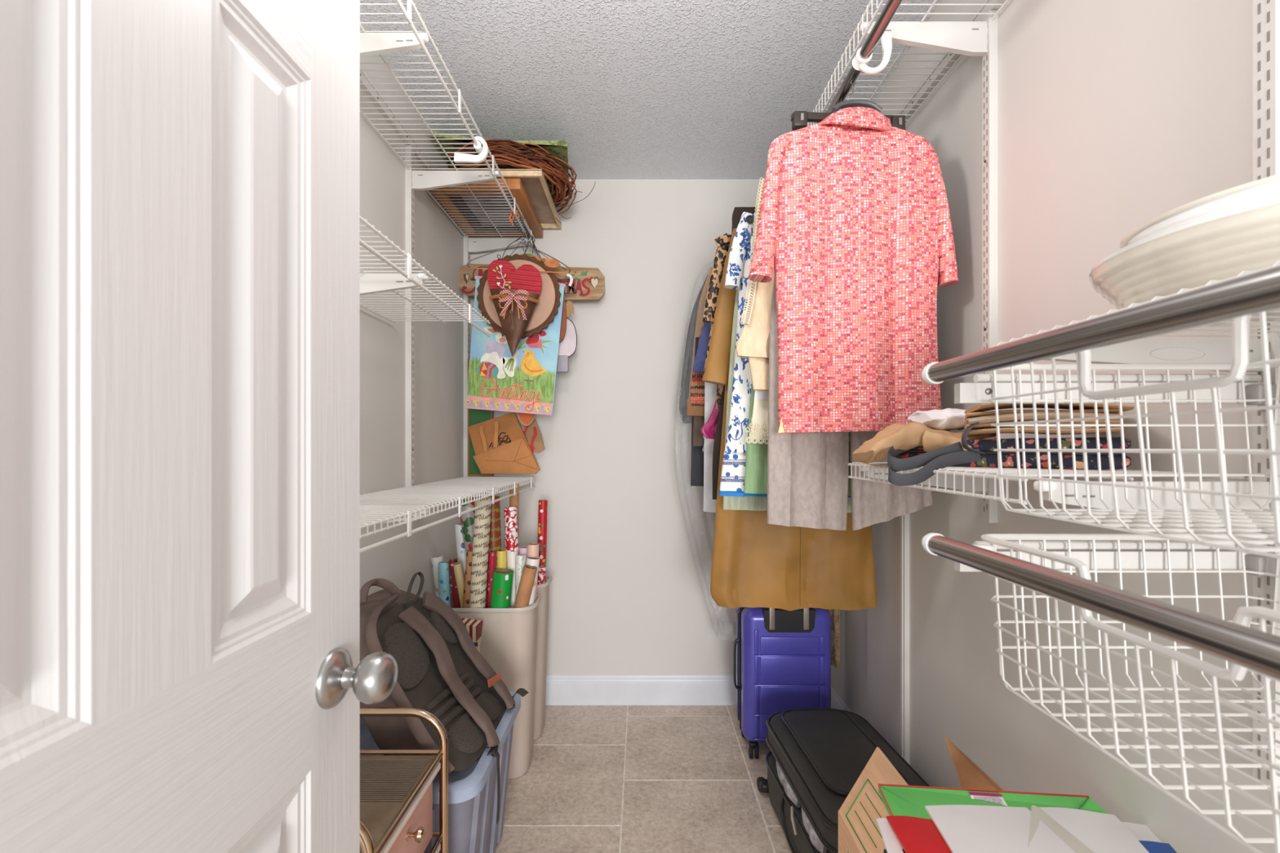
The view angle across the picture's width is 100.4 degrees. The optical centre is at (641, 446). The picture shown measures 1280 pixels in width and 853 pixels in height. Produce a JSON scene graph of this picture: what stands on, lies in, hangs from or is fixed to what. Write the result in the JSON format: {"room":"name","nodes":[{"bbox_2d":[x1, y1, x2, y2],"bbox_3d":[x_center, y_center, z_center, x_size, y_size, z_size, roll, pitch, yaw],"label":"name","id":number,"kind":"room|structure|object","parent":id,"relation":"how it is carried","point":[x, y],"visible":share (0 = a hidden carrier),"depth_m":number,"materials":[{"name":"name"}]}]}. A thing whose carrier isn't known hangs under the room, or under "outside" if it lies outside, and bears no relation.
{"room":"walk-in closet","nodes":[
{"label":"walk-in closet","id":0,"kind":"room"},
{"bbox_2d":[360,16,463,718],"bbox_3d":[-0.865,-0.024,1.083,0.100,2.447,2.807,0,0,0],"label":"wall","id":1,"kind":"structure","parent":0,"point":[438,242],"depth_m":1.82,"materials":[{"name":"beige paint"}]},
{"bbox_2d":[360,66,435,170],"bbox_3d":[-0.807,-1.062,1.595,0.016,0.038,1.690,0,0,0],"label":"track","id":2,"kind":"object","parent":1,"relation":"attached to","point":[362,80],"visible":0.33,"depth_m":1.71,"materials":[{"name":"metal"}]},
{"bbox_2d":[405,145,414,487],"bbox_3d":[-0.804,-0.435,1.853,0.022,1.210,0.026,0,0,0],"label":"shelf standard","id":3,"kind":"object","parent":1,"relation":"attached to","point":[410,193],"visible":0.86,"depth_m":1.84,"materials":[{"name":"white paint"}]},
{"bbox_2d":[360,0,535,253],"bbox_3d":[-0.647,-0.929,1.542,0.314,0.070,1.845,0,0,0],"label":"wire shelf","id":4,"kind":"object","parent":3,"relation":"attached to","point":[372,43],"visible":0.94,"depth_m":1.64,"materials":[{"name":"white metal"}]},
{"bbox_2d":[453,136,488,163],"bbox_3d":[-0.517,-0.902,1.620,0.101,0.079,0.032,0,0,0],"label":"hook","id":5,"kind":"object","parent":4,"relation":"attached to","point":[482,151],"visible":0.95,"depth_m":1.61,"materials":[{"name":"white plastic"}]},
{"bbox_2d":[430,177,542,236],"bbox_3d":[-0.627,-0.987,2.231,0.345,0.042,0.462,0,0,0],"label":"picture frame","id":6,"kind":"object","parent":4,"relation":"on","point":[515,185],"visible":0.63,"depth_m":2.16,"materials":[{"name":"orange wood"}]},
{"bbox_2d":[460,195,525,226],"bbox_3d":[-0.627,-0.978,2.231,0.245,0.004,0.362,0,0,0],"label":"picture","id":7,"kind":"object","parent":6,"relation":"on","point":[461,197],"depth_m":2.20},
{"bbox_2d":[427,168,561,228],"bbox_3d":[-0.584,-1.021,2.228,0.423,0.026,0.485,0,0,0],"label":"canvas","id":8,"kind":"object","parent":6,"relation":"on","point":[535,184],"visible":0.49,"depth_m":2.14,"materials":[{"name":"brown wood"}]},
{"bbox_2d":[447,138,595,218],"bbox_3d":[-0.538,-1.045,2.188,0.550,0.204,0.519,0,0,38],"label":"twig wreath","id":9,"kind":"object","parent":8,"relation":"on","point":[510,155],"visible":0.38,"depth_m":2.02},
{"bbox_2d":[430,131,568,187],"bbox_3d":[-0.541,-1.169,2.225,0.518,0.062,0.410,0,0,0],"label":"painted panel","id":10,"kind":"object","parent":9,"relation":"on","point":[557,148],"visible":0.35,"depth_m":2.05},
{"bbox_2d":[487,212,545,356],"bbox_3d":[-0.498,-0.642,2.053,0.228,0.577,0.186,0,0,0],"label":"decoration","id":11,"kind":"object","parent":4,"relation":"hanging from","point":[515,293],"visible":0.99,"depth_m":2.10,"materials":[{"name":"red wood"}]},
{"bbox_2d":[466,214,570,273],"bbox_3d":[-0.494,-0.814,2.140,0.417,0.236,0.015,0,0,0],"label":"wire hanger","id":12,"kind":"object","parent":4,"relation":"hanging from","point":[519,215],"visible":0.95,"depth_m":2.14,"materials":[{"name":"grey metal"}]},
{"bbox_2d":[466,275,565,415],"bbox_3d":[-0.521,-0.419,2.206,0.412,0.579,0.011,0,0,0],"label":"flag","id":13,"kind":"object","parent":12,"relation":"hanging from","point":[524,382],"visible":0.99,"depth_m":2.20,"materials":[{"name":"multicoloured fabric"}]},
{"bbox_2d":[476,253,560,337],"bbox_3d":[-0.500,-0.613,2.171,0.343,0.343,0.023,0,0,0],"label":"plate","id":14,"kind":"object","parent":12,"relation":"hanging from","point":[544,313],"visible":0.59,"depth_m":2.16,"materials":[{"name":"brown wood"}]},
{"bbox_2d":[459,233,604,300],"bbox_3d":[-0.494,-0.790,2.348,0.656,0.265,0.110,0,0,0],"label":"wooden sign","id":15,"kind":"object","parent":4,"relation":"hanging from","point":[588,283],"visible":0.42,"depth_m":2.38,"materials":[{"name":"brown wood"}]},
{"bbox_2d":[466,274,598,288],"bbox_3d":[-0.490,-0.738,2.384,0.591,0.065,0.001,0,0,0],"label":"decorative sign","id":16,"kind":"object","parent":15,"relation":"attached to","point":[580,281],"depth_m":2.38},
{"bbox_2d":[523,227,573,342],"bbox_3d":[-0.396,-0.676,2.259,0.216,0.501,0.018,0,0,0],"label":"gourd","id":17,"kind":"object","parent":4,"relation":"hanging from","point":[567,308],"visible":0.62,"depth_m":2.25,"materials":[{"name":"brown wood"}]},
{"bbox_2d":[525,231,577,372],"bbox_3d":[-0.390,-0.622,2.295,0.226,0.604,0.024,0,0,0],"label":"cutout","id":18,"kind":"object","parent":4,"relation":"hanging from","point":[567,346],"visible":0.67,"depth_m":2.29,"materials":[{"name":"white paint"}]},
{"bbox_2d":[360,475,535,553],"bbox_3d":[-0.647,0.165,1.544,0.314,0.058,1.848,0,0,0],"label":"wire shelf","id":19,"kind":"object","parent":3,"relation":"attached to","point":[397,504],"visible":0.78,"depth_m":1.44,"materials":[{"name":"white metal"}]},
{"bbox_2d":[467,359,493,475],"bbox_3d":[-0.737,-0.132,2.440,0.112,0.535,0.016,0,0,0],"label":"board","id":20,"kind":"object","parent":19,"relation":"on","point":[475,416],"visible":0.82,"depth_m":2.44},
{"bbox_2d":[467,412,540,474],"bbox_3d":[-0.619,-0.017,2.398,0.325,0.280,0.032,0,0,0],"label":"paper bag","id":21,"kind":"object","parent":19,"relation":"on","point":[500,445],"visible":0.99,"depth_m":2.38,"materials":[{"name":"paper"}]},
{"bbox_2d":[488,432,511,447],"bbox_3d":[-0.637,-0.030,2.398,0.102,0.070,0.005,0,0,0],"label":"print","id":22,"kind":"object","parent":21,"relation":"attached to","point":[495,439],"depth_m":2.40},
{"bbox_2d":[522,418,544,452],"bbox_3d":[-0.491,-0.064,2.416,0.099,0.184,0.033,0,0,0],"label":"bow","id":23,"kind":"object","parent":21,"relation":"attached to","point":[534,437],"visible":0.92,"depth_m":2.42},
{"bbox_2d":[463,231,469,476],"bbox_3d":[-0.804,-0.415,2.453,0.022,1.170,0.026,0,0,0],"label":"shelf standard","id":24,"kind":"object","parent":1,"relation":"attached to","point":[466,254],"visible":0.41,"depth_m":2.44,"materials":[{"name":"white paint"}]},
{"bbox_3d":[-0.804,-0.435,1.238,0.022,1.210,0.026,0,0,0],"label":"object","id":25,"kind":"object","parent":1,"relation":"attached to","visible":0},
{"bbox_2d":[360,216,490,337],"bbox_3d":[-0.647,-0.373,1.177,0.314,0.070,1.115,0,0,0],"label":"wire shelf","id":26,"kind":"object","parent":25,"relation":"attached to","point":[370,283],"visible":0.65,"depth_m":1.23,"materials":[{"name":"white metal"}]},
{"bbox_2d":[469,179,764,675],"bbox_3d":[0.013,-0.024,2.537,1.855,2.447,0.100,0,0,0],"label":"wall","id":27,"kind":"structure","parent":0,"point":[630,538],"depth_m":2.49,"materials":[{"name":"beige paint"}]},
{"bbox_2d":[545,675,736,705],"bbox_3d":[0.013,1.132,2.480,1.655,0.136,0.014,0,0,0],"label":"baseboard","id":28,"kind":"structure","parent":27,"relation":"attached to","point":[561,690],"depth_m":2.47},
{"bbox_2d":[495,705,791,852],"bbox_3d":[0.013,1.215,1.083,1.655,0.030,2.807,0,0,0],"label":"floor","id":29,"kind":"structure","parent":0,"point":[598,779],"depth_m":1.88,"materials":[{"name":"beige tile"}]},
{"bbox_2d":[0,0,397,852],"bbox_3d":[-0.382,0.180,0.403,0.179,2.020,0.576,0,0,0],"label":"door","id":30,"kind":"structure","parent":29,"relation":"on","point":[182,671],"depth_m":0.42,"materials":[{"name":"white paint"}]},
{"bbox_2d":[360,707,448,852],"bbox_3d":[-0.606,0.878,0.979,0.416,0.644,0.338,0,0,0],"label":"cart","id":31,"kind":"object","parent":29,"relation":"on","point":[396,792],"visible":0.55,"depth_m":1.05,"materials":[{"name":"gold metal"}]},
{"bbox_2d":[360,755,435,852],"bbox_3d":[-0.606,0.656,0.982,0.345,0.005,0.294,0,0,0],"label":"tray","id":32,"kind":"object","parent":31,"relation":"on","point":[388,784],"depth_m":1.02,"materials":[{"name":"metal"}]},
{"bbox_2d":[360,690,520,852],"bbox_3d":[-0.592,0.988,1.455,0.435,0.425,0.502,0,0,0],"label":"storage tote","id":33,"kind":"object","parent":29,"relation":"on","point":[473,828],"visible":0.37,"depth_m":1.30,"materials":[{"name":"plastic"}]},
{"bbox_2d":[360,571,528,825],"bbox_3d":[-0.550,0.641,1.401,0.427,0.600,0.467,0,0,0],"label":"backpack","id":34,"kind":"object","parent":33,"relation":"on","point":[442,672],"visible":0.88,"depth_m":1.34,"materials":[{"name":"brown fabric"}]},
{"bbox_2d":[461,617,483,653],"bbox_3d":[-0.598,0.897,1.811,0.104,0.606,0.078,0,0,0],"label":"gift bag","id":35,"kind":"object","parent":29,"relation":"on","point":[474,627],"visible":0.15,"depth_m":1.80,"materials":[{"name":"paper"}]},
{"bbox_2d":[450,593,541,779],"bbox_3d":[-0.597,0.888,2.005,0.428,0.620,0.204,0,0,0],"label":"bin","id":36,"kind":"object","parent":29,"relation":"on","point":[508,637],"visible":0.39,"depth_m":1.92,"materials":[{"name":"beige plastic"}]},
{"bbox_2d":[438,560,450,607],"bbox_3d":[-0.726,0.801,1.986,0.081,0.740,0.040,0,0,43],"label":"roll","id":37,"kind":"object","parent":36,"relation":"in","point":[443,566],"visible":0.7,"depth_m":1.98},
{"bbox_2d":[448,558,460,608],"bbox_3d":[-0.671,0.795,2.000,0.103,0.752,0.032,0,0,-14],"label":"roll","id":38,"kind":"object","parent":36,"relation":"in","point":[455,602],"visible":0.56,"depth_m":1.98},
{"bbox_2d":[453,562,464,608],"bbox_3d":[-0.631,0.801,2.009,0.159,0.744,0.030,0,0,-40],"label":"roll","id":39,"kind":"object","parent":36,"relation":"in","point":[458,570],"visible":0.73,"depth_m":1.96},
{"bbox_2d":[454,523,466,577],"bbox_3d":[-0.664,0.736,2.066,0.137,0.873,0.044,0,0,21],"label":"roll","id":40,"kind":"object","parent":36,"relation":"in","point":[461,557],"visible":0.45,"depth_m":2.06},
{"bbox_2d":[462,549,472,608],"bbox_3d":[-0.648,0.776,1.955,0.094,0.791,0.040,0,0,-10],"label":"roll","id":41,"kind":"object","parent":36,"relation":"in","point":[466,599],"visible":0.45,"depth_m":1.94,"materials":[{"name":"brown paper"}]},
{"bbox_2d":[460,497,487,608],"bbox_3d":[-0.604,0.680,2.051,0.208,0.989,0.067,0,0,0],"label":"roll","id":42,"kind":"object","parent":36,"relation":"in","point":[467,520],"visible":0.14,"depth_m":2.02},
{"bbox_2d":[469,495,492,608],"bbox_3d":[-0.604,0.671,1.947,0.127,1.002,0.058,0,0,25],"label":"roll","id":43,"kind":"object","parent":36,"relation":"in","point":[482,515],"visible":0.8,"depth_m":1.92,"materials":[{"name":"beige paper"}]},
{"bbox_2d":[486,551,496,608],"bbox_3d":[-0.571,0.780,1.986,0.026,0.782,0.093,0,0,-43],"label":"roll","id":44,"kind":"object","parent":36,"relation":"in","point":[492,555],"visible":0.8,"depth_m":1.96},
{"bbox_2d":[487,496,501,577],"bbox_3d":[-0.552,0.680,2.022,0.087,0.981,0.054,0,0,24],"label":"roll","id":45,"kind":"object","parent":36,"relation":"in","point":[495,540],"visible":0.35,"depth_m":2.00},
{"bbox_2d":[490,568,513,608],"bbox_3d":[-0.536,0.812,1.956,0.138,0.722,0.073,0,0,17],"label":"roll","id":46,"kind":"object","parent":36,"relation":"in","point":[502,579],"visible":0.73,"depth_m":1.92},
{"bbox_2d":[503,506,518,558],"bbox_3d":[-0.482,0.702,2.029,0.049,0.941,0.127,0,0,-39],"label":"roll","id":47,"kind":"object","parent":36,"relation":"in","point":[511,534],"visible":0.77,"depth_m":2.04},
{"bbox_2d":[513,564,537,608],"bbox_3d":[-0.493,0.804,1.947,0.227,0.744,0.050,0,0,4],"label":"roll","id":48,"kind":"object","parent":36,"relation":"in","point":[528,575],"visible":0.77,"depth_m":1.92,"materials":[{"name":"paper"}]},
{"bbox_2d":[449,574,552,740],"bbox_3d":[-0.596,0.879,2.245,0.430,0.638,0.204,0,0,0],"label":"bin","id":49,"kind":"object","parent":29,"relation":"on","point":[543,589],"visible":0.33,"depth_m":2.19,"materials":[{"name":"beige plastic"}]},
{"bbox_2d":[537,499,547,582],"bbox_3d":[-0.430,0.699,2.272,0.038,0.945,0.088,0,0,-35],"label":"roll","id":50,"kind":"object","parent":49,"relation":"in","point":[543,504],"visible":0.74,"depth_m":2.24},
{"bbox_2d":[733,607,831,758],"bbox_3d":[0.551,0.822,2.138,0.367,0.757,0.235,0,0,0],"label":"suitcase","id":51,"kind":"object","parent":29,"relation":"on","point":[784,656],"visible":0.64,"depth_m":2.03,"materials":[{"name":"purple plastic"}]},
{"bbox_2d":[756,707,930,852],"bbox_3d":[0.596,1.041,1.573,0.356,0.318,0.620,0,0,-4],"label":"suitcase","id":52,"kind":"object","parent":29,"relation":"on","point":[815,757],"visible":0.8,"depth_m":1.55,"materials":[{"name":"fabric"}]},
{"bbox_2d":[838,737,1004,852],"bbox_3d":[0.610,0.910,0.921,0.381,0.580,0.443,0,0,0],"label":"cardboard box","id":53,"kind":"object","parent":29,"relation":"on","point":[859,832],"visible":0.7,"depth_m":1.08,"materials":[{"name":"cardboard"}]},
{"bbox_2d":[878,783,1107,819],"bbox_3d":[0.617,0.633,0.899,0.388,0.056,0.119,0,0,0],"label":"gift bag","id":54,"kind":"object","parent":53,"relation":"on","point":[898,800],"visible":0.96,"depth_m":0.94,"materials":[{"name":"green paper"}]},
{"bbox_2d":[886,815,951,852],"bbox_3d":[0.417,0.584,0.781,0.073,0.043,0.178,0,0,11],"label":"envelope","id":55,"kind":"object","parent":54,"relation":"on","point":[914,834],"visible":0.94,"depth_m":0.80,"materials":[{"name":"red paper"}]},
{"bbox_2d":[1121,822,1162,843],"bbox_3d":[0.769,0.614,0.820,0.070,0.036,0.184,0,0,32],"label":"tissue paper","id":56,"kind":"object","parent":53,"relation":"in","point":[1140,832],"visible":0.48,"depth_m":0.86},
{"bbox_2d":[1038,807,1149,852],"bbox_3d":[0.685,0.589,0.797,0.121,0.042,0.218,0,0,20],"label":"tissue paper","id":57,"kind":"object","parent":56,"relation":"on","point":[1101,833],"visible":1,"depth_m":0.82,"materials":[{"name":"paper"}]},
{"bbox_2d":[1027,805,1093,852],"bbox_3d":[0.611,0.576,0.761,0.095,0.040,0.228,0,0,38],"label":"tissue paper","id":58,"kind":"object","parent":57,"relation":"on","point":[1037,814],"visible":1,"depth_m":0.80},
{"bbox_2d":[924,804,1075,852],"bbox_3d":[0.526,0.574,0.786,0.204,0.038,0.172,0,0,0],"label":"tissue paper","id":59,"kind":"object","parent":58,"relation":"on","point":[965,828],"visible":1,"depth_m":0.80,"materials":[{"name":"paper"}]},
{"bbox_2d":[1138,840,1176,852],"bbox_3d":[0.764,0.605,0.784,0.052,0.019,0.113,0,0,33],"label":"envelope","id":60,"kind":"object","parent":56,"relation":"on","point":[1151,846],"visible":0.77,"depth_m":0.81,"materials":[{"name":"blue paper"}]},
{"bbox_3d":[0.378,0.611,0.762,0.078,0.047,0.084,0,0,0],"label":"gift box","id":61,"kind":"object","parent":53,"relation":"on","visible":0},
{"bbox_2d":[876,817,903,852],"bbox_3d":[0.380,0.600,0.810,0.023,0.023,0.130,0,0,14],"label":"tag","id":62,"kind":"object","parent":61,"relation":"on","point":[891,842],"visible":1,"depth_m":0.82,"materials":[{"name":"white paper"}]},
{"bbox_2d":[360,0,942,179],"bbox_3d":[0.013,-1.277,1.133,1.855,0.060,2.907,0,0,0],"label":"ceiling","id":63,"kind":"structure","parent":0,"point":[634,89],"depth_m":1.76,"materials":[{"name":"white"}]},
{"bbox_2d":[831,0,1279,852],"bbox_3d":[0.890,-0.024,1.083,0.100,2.447,2.807,0,0,0],"label":"wall","id":64,"kind":"structure","parent":0,"point":[1114,117],"depth_m":1.05,"materials":[{"name":"beige paint"}]},
{"bbox_2d":[826,608,839,667],"bbox_3d":[0.772,0.314,2.196,0.090,1.169,0.075,0,0,32],"label":"bag","id":65,"kind":"object","parent":64,"relation":"hanging from","point":[834,614],"visible":0.18,"depth_m":2.17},
{"bbox_2d":[867,513,909,764],"bbox_3d":[0.830,0.200,1.820,0.020,2.000,0.296,0,0,0],"label":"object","id":66,"kind":"structure","parent":64,"relation":"attached to","point":[888,623],"depth_m":1.78,"materials":[{"name":"beige paint"}]},
{"bbox_2d":[897,0,1004,122],"bbox_3d":[0.832,-1.051,1.345,0.016,0.038,2.190,0,0,0],"label":"track","id":67,"kind":"object","parent":64,"relation":"attached to","point":[984,8],"visible":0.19,"depth_m":1.49,"materials":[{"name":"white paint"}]},
{"bbox_2d":[982,9,997,523],"bbox_3d":[0.829,-0.425,1.271,0.022,1.210,0.026,0,0,0],"label":"shelf standard","id":68,"kind":"object","parent":64,"relation":"attached to","point":[989,60],"visible":0.66,"depth_m":1.26,"materials":[{"name":"white paint"}]},
{"bbox_2d":[1253,0,1279,791],"bbox_3d":[0.829,-0.325,0.703,0.022,1.550,0.026,0,0,0],"label":"shelf standard","id":69,"kind":"object","parent":64,"relation":"attached to","point":[1266,13],"visible":0.48,"depth_m":0.70,"materials":[{"name":"white paint"}]},
{"bbox_2d":[806,0,1008,126],"bbox_3d":[0.672,-0.975,1.380,0.314,0.078,2.160,0,0,0],"label":"wire shelf","id":70,"kind":"object","parent":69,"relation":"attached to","point":[962,37],"visible":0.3,"depth_m":1.26,"materials":[{"name":"white metal"}]},
{"bbox_2d":[852,33,892,75],"bbox_3d":[0.546,-0.927,1.260,0.088,0.090,0.032,0,0,0],"label":"hook","id":71,"kind":"object","parent":70,"relation":"attached to","point":[858,63],"visible":0.94,"depth_m":1.25,"materials":[{"name":"white plastic"}]},
{"bbox_2d":[826,0,902,112],"bbox_3d":[0.521,-0.917,1.390,0.027,0.027,2.180,0,0,0],"label":"closet rod","id":72,"kind":"object","parent":71,"relation":"in","point":[891,7],"visible":0.49,"depth_m":1.20,"materials":[{"name":"silver metal"}]},
{"bbox_2d":[791,94,905,130],"bbox_3d":[0.547,-0.884,1.415,0.297,0.101,0.028,0,0,0],"label":"hanger","id":73,"kind":"object","parent":72,"relation":"hanging from","point":[799,119],"visible":0.52,"depth_m":1.40,"materials":[{"name":"plastic"}]},
{"bbox_2d":[767,277,933,530],"bbox_3d":[0.553,-0.301,1.417,0.438,1.045,0.059,0,0,0],"label":"garment","id":74,"kind":"object","parent":73,"relation":"hanging from","point":[807,473],"visible":0.3,"depth_m":1.40,"materials":[{"name":"fabric"}]},
{"bbox_2d":[831,76,882,112],"bbox_3d":[0.521,-0.838,1.345,0.325,0.194,0.020,0,0,0],"label":"clothes hanger","id":75,"kind":"object","parent":72,"relation":"hanging from","point":[851,103],"visible":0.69,"depth_m":1.34,"materials":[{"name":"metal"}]},
{"bbox_2d":[747,106,958,433],"bbox_3d":[0.526,-0.440,1.340,0.528,0.813,0.083,0,0,-3],"label":"shirt","id":76,"kind":"object","parent":75,"relation":"hanging from","point":[855,229],"visible":0.94,"depth_m":1.32,"materials":[{"name":"pink fabric"}]},
{"bbox_3d":[0.521,-0.800,2.105,0.285,0.270,0.012,0,0,0],"label":"clothes hanger","id":77,"kind":"object","parent":72,"relation":"hanging from","visible":0},
{"bbox_2d":[702,382,716,512],"bbox_3d":[0.445,-0.238,2.106,0.404,1.031,0.033,0,0,0],"label":"shirt","id":78,"kind":"object","parent":77,"relation":"hanging from","point":[710,389],"visible":0.15,"depth_m":2.10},
{"bbox_3d":[0.521,-0.800,2.065,0.285,0.270,0.012,0,0,0],"label":"clothes hanger","id":79,"kind":"object","parent":72,"relation":"hanging from","visible":0},
{"bbox_2d":[693,322,711,372],"bbox_3d":[0.439,-0.510,2.066,0.481,0.459,0.040,0,0,0],"label":"shirt","id":80,"kind":"object","parent":79,"relation":"hanging from","point":[700,358],"visible":0.16,"depth_m":2.06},
{"bbox_3d":[0.521,-0.780,2.175,0.245,0.310,0.012,0,0,0],"label":"clothes hanger","id":81,"kind":"object","parent":72,"relation":"hanging from","visible":0},
{"bbox_2d":[686,321,704,416],"bbox_3d":[0.404,-0.413,2.175,0.443,0.599,0.034,0,0,0],"label":"cardigan","id":82,"kind":"object","parent":81,"relation":"hanging from","point":[695,406],"visible":0.16,"depth_m":2.17,"materials":[{"name":"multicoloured fabric"}]},
{"bbox_2d":[848,462,1269,528],"bbox_3d":[0.672,0.072,1.015,0.314,0.068,0.644,0,0,0],"label":"wire shelf","id":83,"kind":"object","parent":69,"relation":"attached to","point":[973,479],"visible":0.64,"depth_m":0.70,"materials":[{"name":"white metal"}]},
{"bbox_2d":[887,437,1131,485],"bbox_3d":[0.671,0.027,1.074,0.356,0.088,0.355,0,0,18],"label":"floral bag","id":84,"kind":"object","parent":83,"relation":"on","point":[953,455],"visible":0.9,"depth_m":0.95,"materials":[{"name":"blue fabric"}]},
{"bbox_2d":[852,404,1134,463],"bbox_3d":[0.652,-0.022,1.033,0.261,0.117,0.459,0,0,-40],"label":"tote","id":85,"kind":"object","parent":84,"relation":"on","point":[978,421],"visible":0.83,"depth_m":0.96,"materials":[{"name":"fabric"}]},
{"bbox_2d":[907,408,995,431],"bbox_3d":[0.696,-0.058,1.154,0.185,0.049,0.175,0,0,0],"label":"folded cloth","id":86,"kind":"object","parent":85,"relation":"on","point":[948,419],"visible":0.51,"depth_m":1.12,"materials":[{"name":"white fabric"}]},
{"bbox_2d":[921,533,1279,852],"bbox_3d":[0.596,0.208,0.406,0.438,0.190,0.652,0,0,0],"label":"wire basket","id":87,"kind":"object","parent":69,"relation":"attached to","point":[1028,566],"visible":0.98,"depth_m":0.53,"materials":[{"name":"white metal"}]},
{"bbox_2d":[921,265,1279,559],"bbox_3d":[0.596,-0.016,0.406,0.438,0.193,0.652,0,0,0],"label":"wire basket","id":88,"kind":"object","parent":69,"relation":"attached to","point":[1239,298],"visible":1,"depth_m":0.53,"materials":[{"name":"white metal"}]},
{"bbox_2d":[991,260,1279,372],"bbox_3d":[0.666,-0.124,0.455,0.326,0.050,0.630,0,0,0],"label":"wire shelf","id":89,"kind":"object","parent":69,"relation":"attached to","point":[1147,350],"visible":0.52,"depth_m":0.70,"materials":[{"name":"white metal"}]},
{"bbox_2d":[1088,173,1279,325],"bbox_3d":[0.668,-0.209,0.545,0.324,0.119,0.324,0,0,0],"label":"bowl","id":90,"kind":"object","parent":89,"relation":"on","point":[1221,235],"visible":0.75,"depth_m":0.51,"materials":[{"name":"ceramic"}]},
{"bbox_3d":[0.521,-0.705,2.245,0.204,0.460,0.012,0,0,0],"label":"clothes hanger","id":91,"kind":"object","parent":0,"visible":0},
{"bbox_2d":[690,337,703,486],"bbox_3d":[0.379,-0.143,2.245,0.346,0.634,0.027,0,0,-1],"label":"trousers","id":92,"kind":"object","parent":91,"relation":"hanging from","point":[697,460],"visible":0.14,"depth_m":2.24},
{"bbox_3d":[0.521,-0.827,1.480,0.325,0.215,0.012,0,0,0],"label":"clothes hanger","id":93,"kind":"object","parent":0,"visible":0},
{"bbox_2d":[736,177,774,391],"bbox_3d":[0.518,-0.429,1.484,0.512,0.620,0.071,0,0,0],"label":"blouse","id":94,"kind":"object","parent":93,"relation":"hanging from","point":[753,344],"visible":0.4,"depth_m":1.46,"materials":[{"name":"beige fabric"}]},
{"bbox_3d":[0.521,-0.790,2.310,0.285,0.290,0.012,0,0,0],"label":"clothes hanger","id":95,"kind":"object","parent":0,"visible":0},
{"bbox_2d":[679,267,712,423],"bbox_3d":[0.401,-0.435,2.311,0.479,0.667,0.076,0,0,0],"label":"coat","id":96,"kind":"object","parent":95,"relation":"hanging from","point":[695,323],"visible":0.22,"depth_m":2.29,"materials":[{"name":"fabric"}]},
{"bbox_3d":[0.521,-0.874,1.865,0.241,0.123,0.012,0,0,0],"label":"clothes hanger","id":97,"kind":"object","parent":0,"visible":0},
{"bbox_2d":[712,206,756,499],"bbox_3d":[0.494,-0.326,1.865,0.492,1.022,0.032,0,0,0],"label":"trousers","id":98,"kind":"object","parent":97,"relation":"hanging from","point":[738,211],"visible":0.1,"depth_m":1.86,"materials":[{"name":"brown fabric"}]},
{"bbox_3d":[0.521,-0.812,1.645,0.345,0.245,0.012,0,0,0],"label":"clothes hanger","id":99,"kind":"object","parent":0,"visible":0},
{"bbox_2d":[719,212,850,497],"bbox_3d":[0.525,-0.281,1.645,0.574,0.874,0.077,0,0,0],"label":"floral dress","id":100,"kind":"object","parent":99,"relation":"hanging from","point":[733,468],"visible":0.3,"depth_m":1.63,"materials":[{"name":"white fabric"}]},
{"bbox_3d":[0.521,-0.680,1.575,0.243,0.511,0.012,0,0,0],"label":"clothes hanger","id":101,"kind":"object","parent":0,"visible":0},
{"bbox_2d":[743,384,850,496],"bbox_3d":[0.557,-0.135,1.574,0.510,0.569,0.059,0,0,0],"label":"skirt","id":102,"kind":"object","parent":101,"relation":"hanging from","point":[756,463],"visible":0.1,"depth_m":1.56,"materials":[{"name":"green fabric"}]},
{"bbox_3d":[0.521,-0.805,1.530,0.285,0.260,0.012,0,0,0],"label":"clothes hanger","id":103,"kind":"object","parent":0,"visible":0},
{"bbox_2d":[745,390,849,444],"bbox_3d":[0.543,-0.313,1.529,0.496,0.626,0.050,0,0,0],"label":"slip","id":104,"kind":"object","parent":103,"relation":"hanging from","point":[758,429],"visible":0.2,"depth_m":1.52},
{"bbox_3d":[0.521,-0.810,1.945,0.325,0.250,0.012,0,0,0],"label":"clothes hanger","id":105,"kind":"object","parent":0,"visible":0},
{"bbox_2d":[702,232,731,408],"bbox_3d":[0.489,-0.454,1.945,0.539,0.635,0.056,0,0,-2],"label":"blouse","id":106,"kind":"object","parent":105,"relation":"hanging from","point":[722,242],"visible":0.19,"depth_m":1.92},
{"bbox_3d":[0.521,-0.665,1.985,0.205,0.540,0.012,0,0,0],"label":"clothes hanger","id":107,"kind":"object","parent":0,"visible":0},
{"bbox_2d":[701,396,719,439],"bbox_3d":[0.386,-0.229,1.985,0.330,0.438,0.043,0,0,0],"label":"magenta top","id":108,"kind":"object","parent":107,"relation":"hanging from","point":[708,429],"visible":0.16,"depth_m":1.98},
{"bbox_3d":[0.521,-0.800,1.800,0.345,0.270,0.012,0,0,0],"label":"clothes hanger","id":109,"kind":"object","parent":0,"visible":0},
{"bbox_2d":[702,227,876,610],"bbox_3d":[0.496,-0.111,1.797,0.588,1.306,0.106,0,0,0],"label":"dress","id":110,"kind":"object","parent":109,"relation":"hanging from","point":[756,562],"visible":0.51,"depth_m":1.77,"materials":[{"name":"brown fabric"}]},
{"bbox_3d":[0.521,-0.785,1.710,0.345,0.300,0.012,0,0,0],"label":"clothes hanger","id":111,"kind":"object","parent":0,"visible":0},
{"bbox_2d":[722,288,851,512],"bbox_3d":[0.536,-0.227,1.708,0.552,0.876,0.060,0,0,0],"label":"dress","id":112,"kind":"object","parent":111,"relation":"hanging from","point":[730,503],"visible":0.11,"depth_m":1.70,"materials":[{"name":"fabric"}]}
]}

